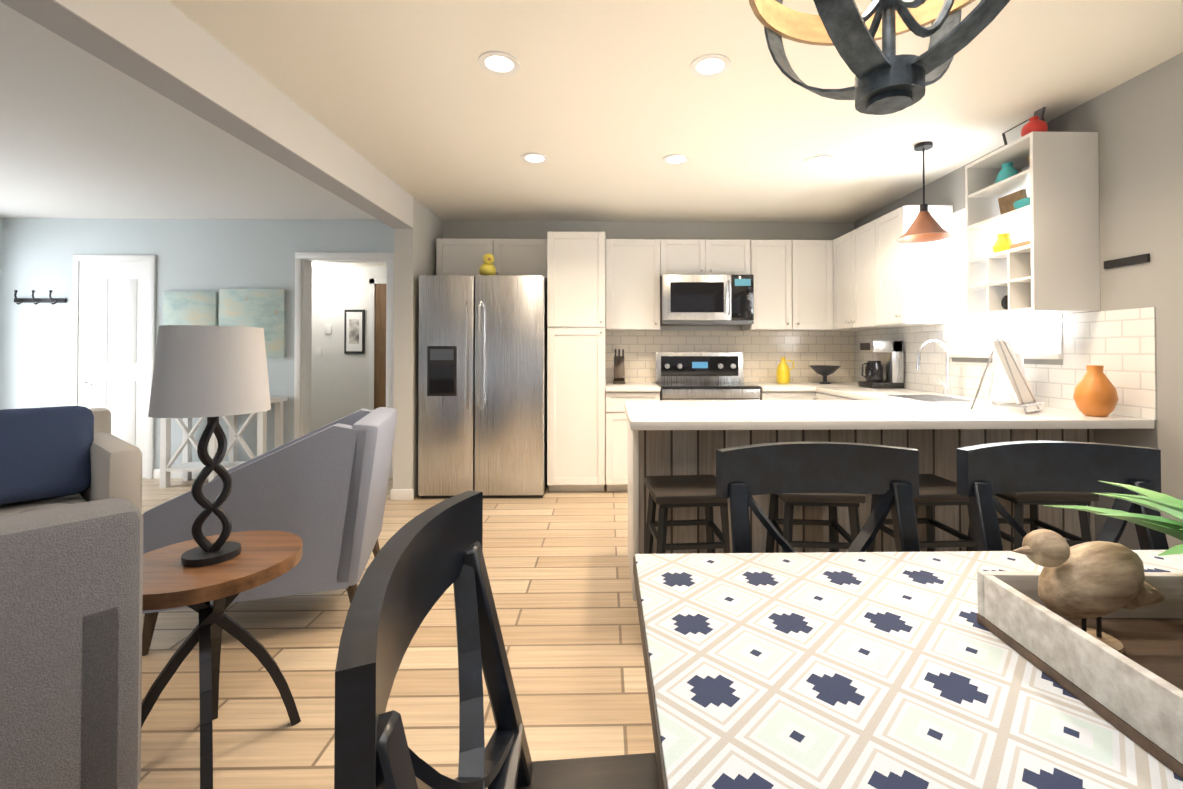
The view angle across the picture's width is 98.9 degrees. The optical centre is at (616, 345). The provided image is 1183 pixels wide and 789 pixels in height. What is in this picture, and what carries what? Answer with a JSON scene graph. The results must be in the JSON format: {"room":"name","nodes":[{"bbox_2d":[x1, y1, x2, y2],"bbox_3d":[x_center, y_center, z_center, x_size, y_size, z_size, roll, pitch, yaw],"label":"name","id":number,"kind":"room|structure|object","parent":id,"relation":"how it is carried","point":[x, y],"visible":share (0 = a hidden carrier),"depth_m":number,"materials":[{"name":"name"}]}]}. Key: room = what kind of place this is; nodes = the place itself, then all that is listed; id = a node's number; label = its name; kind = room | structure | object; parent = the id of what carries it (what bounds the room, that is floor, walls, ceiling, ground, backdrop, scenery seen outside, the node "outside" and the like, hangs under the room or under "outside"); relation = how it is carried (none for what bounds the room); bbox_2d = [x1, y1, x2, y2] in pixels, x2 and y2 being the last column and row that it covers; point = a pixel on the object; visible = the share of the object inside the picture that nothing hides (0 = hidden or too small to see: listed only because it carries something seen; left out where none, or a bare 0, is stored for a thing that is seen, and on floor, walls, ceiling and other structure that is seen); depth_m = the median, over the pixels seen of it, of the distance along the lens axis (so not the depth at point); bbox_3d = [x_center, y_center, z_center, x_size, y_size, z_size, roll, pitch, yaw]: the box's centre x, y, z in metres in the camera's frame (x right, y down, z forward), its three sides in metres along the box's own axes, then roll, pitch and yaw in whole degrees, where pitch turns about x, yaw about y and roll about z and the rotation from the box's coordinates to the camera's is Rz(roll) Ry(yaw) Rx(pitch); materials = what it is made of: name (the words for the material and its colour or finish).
{"room":"dining room and kitchen","nodes":[
{"label":"dining room and kitchen","id":0,"kind":"room"},
{"bbox_2d":[0,218,0,275],"bbox_3d":[-5.850,-0.011,1.241,0.120,2.480,7.400,0,-1,-1],"label":"wall","id":1,"kind":"structure","parent":0,"point":[0,246],"depth_m":4.81,"materials":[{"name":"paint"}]},
{"bbox_2d":[0,0,412,228],"bbox_3d":[-1.679,-1.123,0.890,0.156,0.263,6.510,0,-1,-1],"label":"header beam","id":2,"kind":"structure","parent":0,"point":[168,50],"depth_m":2.07,"materials":[{"name":"paint"}]},
{"bbox_2d":[311,266,385,431],"bbox_3d":[-3.288,0.045,6.252,2.590,2.480,0.120,0,-1,-1],"label":"wall","id":3,"kind":"structure","parent":0,"point":[339,384],"depth_m":6.17,"materials":[{"name":"paint"}]},
{"bbox_2d":[315,347,321,356],"bbox_3d":[-3.641,0.085,6.178,0.080,0.120,0.011,0,-1,-1],"label":"light switch","id":4,"kind":"object","parent":3,"relation":"attached to","point":[318,351],"visible":1,"depth_m":6.17,"materials":[{"name":"white plastic"}]},
{"bbox_2d":[325,324,331,333],"bbox_3d":[-3.521,-0.195,6.179,0.080,0.120,0.019,0,-1,-1],"label":"thermostat","id":5,"kind":"object","parent":3,"relation":"attached to","point":[328,328],"visible":1,"depth_m":6.17,"materials":[{"name":"white plastic"}]},
{"bbox_2d":[344,310,364,353],"bbox_3d":[-3.201,-0.165,6.183,0.240,0.540,0.024,0,-1,-1],"label":"framed picture","id":6,"kind":"object","parent":3,"relation":"attached to","point":[354,331],"visible":0.98,"depth_m":6.17,"materials":[{"name":"black"}]},
{"bbox_2d":[369,279,385,409],"bbox_3d":[-2.601,0.235,6.193,0.840,2.100,0.019,0,-1,-1],"label":"door frame","id":7,"kind":"structure","parent":3,"relation":"attached to","point":[377,343],"depth_m":6.19,"materials":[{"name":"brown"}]},
{"bbox_2d":[316,263,385,266],"bbox_3d":[-3.275,-1.087,5.605,2.350,0.230,1.200,0,-1,-1],"label":"ceiling","id":8,"kind":"structure","parent":0,"point":[352,265],"depth_m":6.12,"materials":[{"name":"paint"}]},
{"bbox_2d":[138,476,654,788],"bbox_3d":[-1.702,1.288,2.008,8.805,0.100,8.800,0,-1,-1],"label":"floor","id":9,"kind":"structure","parent":0,"point":[557,567],"depth_m":1.96,"materials":[{"name":"brown wood"}]},
{"bbox_2d":[0,406,141,514],"bbox_3d":[-3.336,0.771,1.862,0.950,0.928,2.200,0,-1,37],"label":"sofa","id":10,"kind":"object","parent":9,"relation":"on","point":[70,455],"visible":0.52,"depth_m":2.48,"materials":[{"name":"brown fabric"}]},
{"bbox_2d":[0,406,93,504],"bbox_3d":[-2.919,0.538,2.502,0.460,0.460,0.150,1,-19,-45],"label":"pillow","id":11,"kind":"object","parent":10,"relation":"on","point":[46,452],"depth_m":2.50,"materials":[{"name":"blue fabric"}]},
{"bbox_2d":[0,497,142,788],"bbox_3d":[-2.000,0.770,0.434,0.950,0.899,2.200,0,-1,37],"label":"sofa","id":12,"kind":"object","parent":9,"relation":"on","point":[71,590],"visible":1,"depth_m":0.95,"materials":[{"name":"grey fabric"}]},
{"bbox_2d":[141,530,302,788],"bbox_3d":[-1.204,0.934,1.502,0.460,0.603,0.460,0,-1,-1],"label":"side table","id":13,"kind":"object","parent":9,"relation":"on","point":[170,580],"visible":0.85,"depth_m":1.44,"materials":[{"name":"brown wood"}]},
{"bbox_2d":[148,325,270,566],"bbox_3d":[-1.204,0.289,1.509,0.286,0.684,0.286,0,-1,-1],"label":"table lamp","id":14,"kind":"object","parent":13,"relation":"on","point":[212,374],"visible":1,"depth_m":1.43,"materials":[{"name":"black metal"}]},
{"bbox_2d":[160,397,287,487],"bbox_3d":[-3.606,0.877,4.643,0.950,0.780,0.335,0,-1,-1],"label":"console table","id":15,"kind":"object","parent":9,"relation":"on","point":[187,467],"visible":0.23,"depth_m":4.53,"materials":[{"name":"white wood"}]},
{"bbox_2d":[142,407,397,655],"bbox_3d":[-1.578,0.795,2.447,0.884,0.901,0.700,0,-1,-17],"label":"armchair","id":16,"kind":"object","parent":9,"relation":"on","point":[321,492],"visible":0.65,"depth_m":2.17,"materials":[{"name":"fabric"}]},
{"bbox_2d":[418,275,547,497],"bbox_3d":[-1.114,0.344,4.477,1.023,1.835,0.797,0,-1,-1],"label":"fridge","id":17,"kind":"object","parent":9,"relation":"on","point":[483,383],"visible":0.83,"depth_m":4.14,"materials":[{"name":"silver metal"}]},
{"bbox_2d":[479,253,495,274],"bbox_3d":[-1.104,-0.679,4.341,0.145,0.196,0.281,0,-1,-21],"label":"toy","id":18,"kind":"object","parent":17,"relation":"on","point":[487,267],"visible":0.9,"depth_m":4.27,"materials":[{"name":"yellow"}]},
{"bbox_2d":[334,491,659,788],"bbox_3d":[-0.012,0.740,0.692,0.578,0.968,0.534,0,-1,-5],"label":"dining chair","id":19,"kind":"object","parent":9,"relation":"on","point":[421,564],"visible":0.81,"depth_m":0.72,"materials":[{"name":"black wood"}]},
{"bbox_2d":[547,231,604,491],"bbox_3d":[-0.345,0.149,4.574,0.495,2.235,0.648,0,-1,-1],"label":"pantry cabinet","id":20,"kind":"object","parent":9,"relation":"on","point":[575,361],"visible":1,"depth_m":4.29,"materials":[{"name":"white wood"}]},
{"bbox_2d":[606,392,659,490],"bbox_3d":[0.137,0.833,4.576,0.463,0.868,0.648,0,-1,-1],"label":"base cabinet","id":21,"kind":"object","parent":9,"relation":"on","point":[616,449],"visible":0.4,"depth_m":4.29,"materials":[{"name":"white wood"}]},
{"bbox_2d":[606,382,660,391],"bbox_3d":[0.138,0.377,4.585,0.465,0.040,0.640,0,-1,-1],"label":"countertop","id":22,"kind":"structure","parent":21,"relation":"on","point":[628,386],"depth_m":4.27,"materials":[{"name":"white stone"}]},
{"bbox_2d":[613,349,624,383],"bbox_3d":[0.028,0.196,4.727,0.110,0.320,0.214,0,-1,-1],"label":"knife block","id":23,"kind":"object","parent":22,"relation":"on","point":[619,369],"visible":1,"depth_m":4.66,"materials":[{"name":"brown wood"}]},
{"bbox_2d":[628,422,739,599],"bbox_3d":[0.325,0.813,2.781,0.498,0.868,0.626,0,-1,-1],"label":"base cabinet","id":24,"kind":"object","parent":9,"relation":"on","point":[668,452],"depth_m":2.47,"materials":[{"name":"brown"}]},
{"bbox_2d":[624,398,1013,429],"bbox_3d":[0.883,0.356,2.666,1.658,0.040,0.914,0,-1,-1],"label":"countertop","id":25,"kind":"structure","parent":24,"relation":"on","point":[884,408],"depth_m":2.39,"materials":[{"name":"white stone"}]},
{"bbox_2d":[644,475,729,553],"bbox_3d":[0.316,0.931,2.252,0.380,0.621,0.380,0,-1,-5],"label":"stool","id":26,"kind":"object","parent":9,"relation":"on","point":[667,492],"visible":0.44,"depth_m":2.15,"materials":[{"name":"brown wood"}]},
{"bbox_2d":[655,352,760,400],"bbox_3d":[0.804,0.664,4.571,0.843,1.205,0.668,0,-1,-1],"label":"range","id":27,"kind":"object","parent":9,"relation":"on","point":[695,376],"visible":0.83,"depth_m":4.82,"materials":[{"name":"silver metal"}]},
{"bbox_2d":[740,430,819,552],"bbox_3d":[0.721,0.813,2.803,0.526,0.868,0.596,0,-1,-1],"label":"base cabinet","id":28,"kind":"object","parent":9,"relation":"on","point":[758,533],"depth_m":2.48,"materials":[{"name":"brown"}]},
{"bbox_2d":[759,391,815,399],"bbox_3d":[1.790,0.833,4.608,1.101,0.868,0.648,0,-1,-1],"label":"base cabinet","id":29,"kind":"object","parent":9,"relation":"on","point":[802,395],"visible":0.1,"depth_m":4.32,"materials":[{"name":"white wood"}]},
{"bbox_2d":[745,382,813,391],"bbox_3d":[1.456,0.377,4.609,0.436,0.040,0.645,0,-1,-1],"label":"countertop","id":30,"kind":"structure","parent":29,"relation":"on","point":[765,386],"depth_m":4.33,"materials":[{"name":"white stone"}]},
{"bbox_2d":[776,357,793,383],"bbox_3d":[1.589,0.234,4.745,0.167,0.245,0.122,0,-1,-1],"label":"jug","id":31,"kind":"object","parent":30,"relation":"on","point":[783,373],"visible":0.96,"depth_m":4.70,"materials":[{"name":"yellow ceramic"}]},
{"bbox_2d":[765,493,865,552],"bbox_3d":[0.876,0.931,2.263,0.380,0.621,0.380,0,-1,5],"label":"stool","id":32,"kind":"object","parent":9,"relation":"on","point":[834,501],"visible":0.35,"depth_m":2.12,"materials":[{"name":"brown wood"}]},
{"bbox_2d":[716,441,920,552],"bbox_3d":[0.535,0.745,1.092,0.534,0.968,0.578,0,-1,-1],"label":"dining chair","id":33,"kind":"object","parent":9,"relation":"on","point":[889,475],"visible":0.38,"depth_m":1.33,"materials":[{"name":"black wood"}]},
{"bbox_2d":[814,392,857,399],"bbox_3d":[2.018,0.823,3.735,0.678,0.868,1.173,0,-1,-1],"label":"base cabinet","id":34,"kind":"object","parent":9,"relation":"on","point":[822,396],"visible":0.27,"depth_m":4.07,"materials":[{"name":"white"}]},
{"bbox_2d":[820,429,899,551],"bbox_3d":[1.130,0.813,2.811,0.526,0.868,0.596,0,-1,-1],"label":"base cabinet","id":35,"kind":"object","parent":9,"relation":"on","point":[884,542],"depth_m":2.49,"materials":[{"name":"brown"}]},
{"bbox_2d":[633,550,1182,788],"bbox_3d":[0.998,0.843,0.659,1.900,0.760,0.988,0,-1,-1],"label":"dining table","id":36,"kind":"object","parent":9,"relation":"on","point":[862,670],"visible":0.88,"depth_m":0.69,"materials":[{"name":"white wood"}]},
{"bbox_2d":[977,571,1182,778],"bbox_3d":[0.933,0.419,0.659,0.660,0.085,0.370,0,-1,1],"label":"wood tray","id":37,"kind":"object","parent":36,"relation":"on","point":[1134,691],"visible":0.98,"depth_m":0.70,"materials":[{"name":"white wood"}]},
{"bbox_2d":[1013,529,1164,653],"bbox_3d":[0.710,0.361,0.760,0.251,0.172,0.085,0,-1,-7],"label":"bird figurine","id":38,"kind":"object","parent":37,"relation":"on","point":[1097,580],"visible":0.92,"depth_m":0.74,"materials":[{"name":"brown wood"}]},
{"bbox_2d":[1044,481,1182,555],"bbox_3d":[0.920,0.338,0.684,0.518,0.217,0.521,0,-1,-1],"label":"plant","id":39,"kind":"object","parent":37,"relation":"on","point":[1170,506],"visible":1,"depth_m":0.76,"materials":[{"name":"green plant"}]},
{"bbox_2d":[866,474,977,551],"bbox_3d":[1.376,0.932,2.272,0.380,0.621,0.380,0,-1,-4],"label":"stool","id":40,"kind":"object","parent":9,"relation":"on","point":[934,490],"visible":0.19,"depth_m":2.17,"materials":[{"name":"brown wood"}]},
{"bbox_2d":[900,429,971,551],"bbox_3d":[1.510,0.813,2.819,0.465,0.868,0.596,0,-1,-1],"label":"base cabinet","id":41,"kind":"object","parent":9,"relation":"on","point":[937,448],"depth_m":2.50,"materials":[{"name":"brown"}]},
{"bbox_2d":[810,382,1153,428],"bbox_3d":[2.028,0.364,3.587,0.666,0.043,2.710,0,-1,-1],"label":"countertop","id":42,"kind":"structure","parent":41,"relation":"on","point":[1048,417],"depth_m":2.59,"materials":[{"name":"white stone"}]},
{"bbox_2d":[810,365,840,383],"bbox_3d":[1.939,0.274,4.691,0.280,0.165,0.280,0,-1,-1],"label":"bowl","id":43,"kind":"object","parent":42,"relation":"on","point":[824,371],"visible":0.98,"depth_m":4.63,"materials":[{"name":"grey ceramic"}]},
{"bbox_2d":[858,340,903,387],"bbox_3d":[2.190,0.156,4.218,0.287,0.390,0.240,0,-1,-1],"label":"coffee maker","id":44,"kind":"object","parent":42,"relation":"on","point":[885,369],"visible":0.98,"depth_m":4.11,"materials":[{"name":"black plastic"}]},
{"bbox_2d":[916,340,951,395],"bbox_3d":[2.168,0.152,3.481,0.241,0.380,0.120,0,-1,-1],"label":"faucet","id":45,"kind":"object","parent":42,"relation":"on","point":[947,391],"visible":1,"depth_m":3.44,"materials":[{"name":"silver metal"}]},
{"bbox_2d":[970,338,1043,413],"bbox_3d":[2.000,0.148,2.596,0.270,0.373,0.245,0,-1,-36],"label":"book stand","id":46,"kind":"object","parent":42,"relation":"on","point":[1014,374],"visible":1,"depth_m":2.56,"materials":[{"name":"white wood"}]},
{"bbox_2d":[991,353,1023,405],"bbox_3d":[2.225,0.160,2.868,0.156,0.351,0.156,0,-1,-1],"label":"paper towel roll","id":47,"kind":"object","parent":42,"relation":"on","point":[1002,394],"visible":0.5,"depth_m":2.83,"materials":[{"name":"white paper"}]},
{"bbox_2d":[1073,365,1118,416],"bbox_3d":[2.244,0.212,2.367,0.156,0.235,0.156,0,-1,-1],"label":"vase","id":48,"kind":"object","parent":42,"relation":"on","point":[1095,393],"visible":0.98,"depth_m":2.33,"materials":[{"name":"orange ceramic"}]},
{"bbox_2d":[966,491,1098,550],"bbox_3d":[1.856,0.932,2.282,0.380,0.621,0.380,0,-1,2],"label":"stool","id":49,"kind":"object","parent":9,"relation":"on","point":[1020,500],"visible":0.29,"depth_m":2.14,"materials":[{"name":"brown wood"}]},
{"bbox_2d":[972,429,1094,550],"bbox_3d":[2.031,0.813,2.829,0.688,0.868,0.596,0,-1,-1],"label":"base cabinet","id":50,"kind":"object","parent":9,"relation":"on","point":[1067,520],"depth_m":2.51,"materials":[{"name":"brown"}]},
{"bbox_2d":[957,441,1168,550],"bbox_3d":[1.178,0.745,1.104,0.534,0.968,0.578,0,-1,-1],"label":"dining chair","id":51,"kind":"object","parent":9,"relation":"on","point":[986,473],"visible":0.35,"depth_m":1.35,"materials":[{"name":"black wood"}]},
{"bbox_2d":[393,197,442,497],"bbox_3d":[-1.750,0.026,4.507,0.156,2.480,0.750,0,-1,-1],"label":"wall","id":52,"kind":"structure","parent":0,"point":[414,252],"depth_m":4.14,"materials":[{"name":"paint"}]},
{"bbox_2d":[390,488,412,499],"bbox_3d":[-1.822,1.221,4.484,0.039,0.090,0.763,0,-1,-1],"label":"baseboard","id":53,"kind":"structure","parent":52,"relation":"attached to","point":[401,494],"depth_m":4.10,"materials":[{"name":"white wood"}]},
{"bbox_2d":[0,218,853,475],"bbox_3d":[-1.759,0.031,4.952,8.445,2.480,0.140,0,-1,-1],"label":"wall","id":54,"kind":"structure","parent":0,"point":[198,255],"depth_m":4.84,"materials":[{"name":"paint"}]},
{"bbox_2d":[14,290,66,304],"bbox_3d":[-5.474,-0.450,4.772,0.480,0.137,0.080,0,-1,-1],"label":"coat hooks","id":55,"kind":"object","parent":54,"relation":"attached to","point":[36,301],"visible":0.98,"depth_m":4.79,"materials":[{"name":"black metal"}]},
{"bbox_2d":[78,261,148,477],"bbox_3d":[-4.786,0.229,4.788,0.653,2.060,0.060,0,-1,-1],"label":"room door","id":56,"kind":"structure","parent":54,"relation":"in","point":[113,342],"depth_m":4.81,"materials":[{"name":"white wood"}]},
{"bbox_2d":[71,255,155,478],"bbox_3d":[-4.786,0.205,4.810,0.765,2.129,0.019,0,-1,-1],"label":"door frame","id":57,"kind":"structure","parent":54,"relation":"attached to","point":[151,259],"depth_m":4.81,"materials":[{"name":"white wood"}]},
{"bbox_2d":[153,469,207,478],"bbox_3d":[-3.737,1.225,4.822,1.333,0.090,0.013,0,-1,-1],"label":"baseboard","id":58,"kind":"structure","parent":54,"relation":"attached to","point":[156,472],"depth_m":4.81,"materials":[{"name":"white wood"}]},
{"bbox_2d":[163,292,217,325],"bbox_3d":[-4.060,-0.321,4.822,0.490,0.380,0.033,0,-1,-1],"label":"canvas art","id":59,"kind":"object","parent":54,"relation":"attached to","point":[190,308],"visible":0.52,"depth_m":4.81},
{"bbox_2d":[219,289,285,357],"bbox_3d":[-3.477,-0.208,4.832,0.615,0.655,0.033,0,-1,-1],"label":"canvas art","id":60,"kind":"object","parent":54,"relation":"attached to","point":[265,309],"visible":0.77,"depth_m":4.82},
{"bbox_2d":[294,252,393,477],"bbox_3d":[-2.608,0.189,4.923,0.948,2.163,0.160,0,-1,-1],"label":"door frame","id":61,"kind":"structure","parent":54,"relation":"attached to","point":[304,261],"depth_m":4.86,"materials":[{"name":"white wood"}]},
{"bbox_2d":[436,239,546,279],"bbox_3d":[-1.116,-0.784,4.714,1.028,0.365,0.358,0,-1,-1],"label":"upper cabinet","id":62,"kind":"object","parent":54,"relation":"attached to","point":[511,256],"visible":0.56,"depth_m":4.58,"materials":[{"name":"white wood"}]},
{"bbox_2d":[606,239,661,330],"bbox_3d":[0.152,-0.554,4.755,0.497,0.825,0.321,0,-1,-1],"label":"upper cabinet","id":63,"kind":"object","parent":54,"relation":"attached to","point":[633,266],"depth_m":4.60,"materials":[{"name":"white wood"}]},
{"bbox_2d":[662,239,753,274],"bbox_3d":[0.815,-0.799,4.771,0.829,0.335,0.321,0,-1,-1],"label":"upper cabinet","id":64,"kind":"object","parent":54,"relation":"attached to","point":[679,256],"depth_m":4.62,"materials":[{"name":"white wood"}]},
{"bbox_2d":[660,274,753,325],"bbox_3d":[0.816,-0.409,4.686,0.815,0.438,0.478,0,-1,-1],"label":"microwave","id":65,"kind":"object","parent":64,"relation":"attached to","point":[703,300],"visible":1,"depth_m":4.50,"materials":[{"name":"silver metal"}]},
{"bbox_2d":[606,331,854,381],"bbox_3d":[1.121,0.111,4.933,2.444,0.500,0.006,0,-1,-1],"label":"wall tile","id":66,"kind":"structure","parent":54,"relation":"attached to","point":[763,352],"depth_m":4.93,"materials":[{"name":"white tile"}]},
{"bbox_2d":[742,240,833,330],"bbox_3d":[1.606,-0.554,4.784,0.754,0.825,0.321,0,-1,-1],"label":"upper cabinet","id":67,"kind":"object","parent":54,"relation":"attached to","point":[793,285],"depth_m":4.63,"materials":[{"name":"white wood"}]},
{"bbox_2d":[0,0,1182,221],"bbox_3d":[-1.702,-1.302,2.037,8.805,0.120,8.800,0,-1,-1],"label":"ceiling","id":68,"kind":"structure","parent":0,"point":[606,106],"depth_m":2.66,"materials":[{"name":"paint"}]},
{"bbox_2d":[478,51,519,75],"bbox_3d":[-0.513,-1.237,2.220,0.180,0.006,0.180,0,-1,-1],"label":"recessed light","id":69,"kind":"object","parent":68,"relation":"in","point":[498,63],"visible":1,"depth_m":2.21,"materials":[{"name":"white"}]},
{"bbox_2d":[521,152,547,163],"bbox_3d":[-0.534,-1.225,3.309,0.180,0.006,0.180,0,-1,-1],"label":"recessed light","id":70,"kind":"object","parent":68,"relation":"in","point":[535,158],"visible":1,"depth_m":3.31,"materials":[{"name":"white"}]},
{"bbox_2d":[663,154,689,164],"bbox_3d":[0.396,-1.224,3.328,0.180,0.006,0.180,0,-1,-1],"label":"recessed light","id":71,"kind":"object","parent":68,"relation":"in","point":[674,159],"visible":1,"depth_m":3.32,"materials":[{"name":"white"}]},
{"bbox_2d":[690,53,730,77],"bbox_3d":[0.417,-1.237,2.238,0.180,0.006,0.180,0,-1,-1],"label":"recessed light","id":72,"kind":"object","parent":68,"relation":"in","point":[710,65],"visible":1,"depth_m":2.23,"materials":[{"name":"white"}]},
{"bbox_2d":[805,155,833,165],"bbox_3d":[1.345,-1.224,3.346,0.180,0.006,0.180,0,-1,-1],"label":"recessed light","id":73,"kind":"object","parent":68,"relation":"in","point":[817,160],"visible":1,"depth_m":3.34,"materials":[{"name":"white"}]},
{"bbox_2d":[749,0,1009,114],"bbox_3d":[0.541,-0.863,1.006,0.544,0.778,0.544,0,-1,-1],"label":"orb chandelier","id":74,"kind":"object","parent":68,"relation":"hanging from","point":[888,80],"visible":1,"depth_m":0.99,"materials":[{"name":"metal"}]},
{"bbox_2d":[897,141,952,242],"bbox_3d":[1.883,-0.942,3.094,0.296,0.574,0.296,0,-1,-1],"label":"pendant lamp","id":75,"kind":"object","parent":68,"relation":"hanging from","point":[925,226],"visible":1,"depth_m":3.07,"materials":[{"name":"orange metal"}]},
{"bbox_2d":[854,52,1182,549],"bbox_3d":[2.474,-0.009,1.404,0.120,2.480,7.400,0,-1,-1],"label":"wall","id":76,"kind":"structure","parent":0,"point":[1136,123],"depth_m":2.30,"materials":[{"name":"paint"}]},
{"bbox_2d":[833,205,952,329],"bbox_3d":[2.157,-0.561,4.094,0.388,0.825,1.119,0,-1,-1],"label":"upper cabinet","id":77,"kind":"object","parent":76,"relation":"attached to","point":[883,278],"visible":1,"depth_m":3.70,"materials":[{"name":"white wood"}]},
{"bbox_2d":[854,307,1156,419],"bbox_3d":[2.366,0.096,3.597,0.006,0.500,2.712,0,-1,-1],"label":"wall tile","id":78,"kind":"structure","parent":76,"relation":"attached to","point":[1119,346],"depth_m":2.64,"materials":[{"name":"white tile"}]},
{"bbox_2d":[949,208,1062,358],"bbox_3d":[2.412,-0.424,3.133,0.135,1.010,0.870,0,-1,-1],"label":"window","id":79,"kind":"structure","parent":76,"relation":"in","point":[957,335],"depth_m":3.42,"materials":[{"name":"white"}]},
{"bbox_2d":[960,220,1050,349],"bbox_3d":[2.410,-0.412,3.133,0.040,0.889,0.724,0,-1,-1],"label":"window blinds","id":80,"kind":"object","parent":79,"relation":"attached to","point":[962,223],"visible":0.35,"depth_m":3.12,"materials":[{"name":"white"}]},
{"bbox_2d":[965,131,1099,316],"bbox_3d":[2.220,-0.611,2.731,0.331,0.886,0.470,0,-1,-1],"label":"open shelf unit","id":81,"kind":"object","parent":76,"relation":"attached to","point":[1032,222],"visible":1,"depth_m":2.50,"materials":[{"name":"white wood"}]},
{"bbox_2d":[1002,107,1047,144],"bbox_3d":[2.205,-1.182,2.750,0.205,0.254,0.385,0,-1,-1],"label":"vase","id":82,"kind":"object","parent":81,"relation":"on","point":[1036,122],"visible":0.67,"depth_m":2.63,"materials":[{"name":"red ceramic"}]},
{"bbox_2d":[1103,254,1149,268],"bbox_3d":[2.388,-0.392,2.367,0.012,0.037,0.200,0,-1,-1],"label":"wall shelf","id":83,"kind":"object","parent":76,"relation":"attached to","point":[1133,260],"visible":1,"depth_m":2.35,"materials":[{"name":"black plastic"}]}
]}

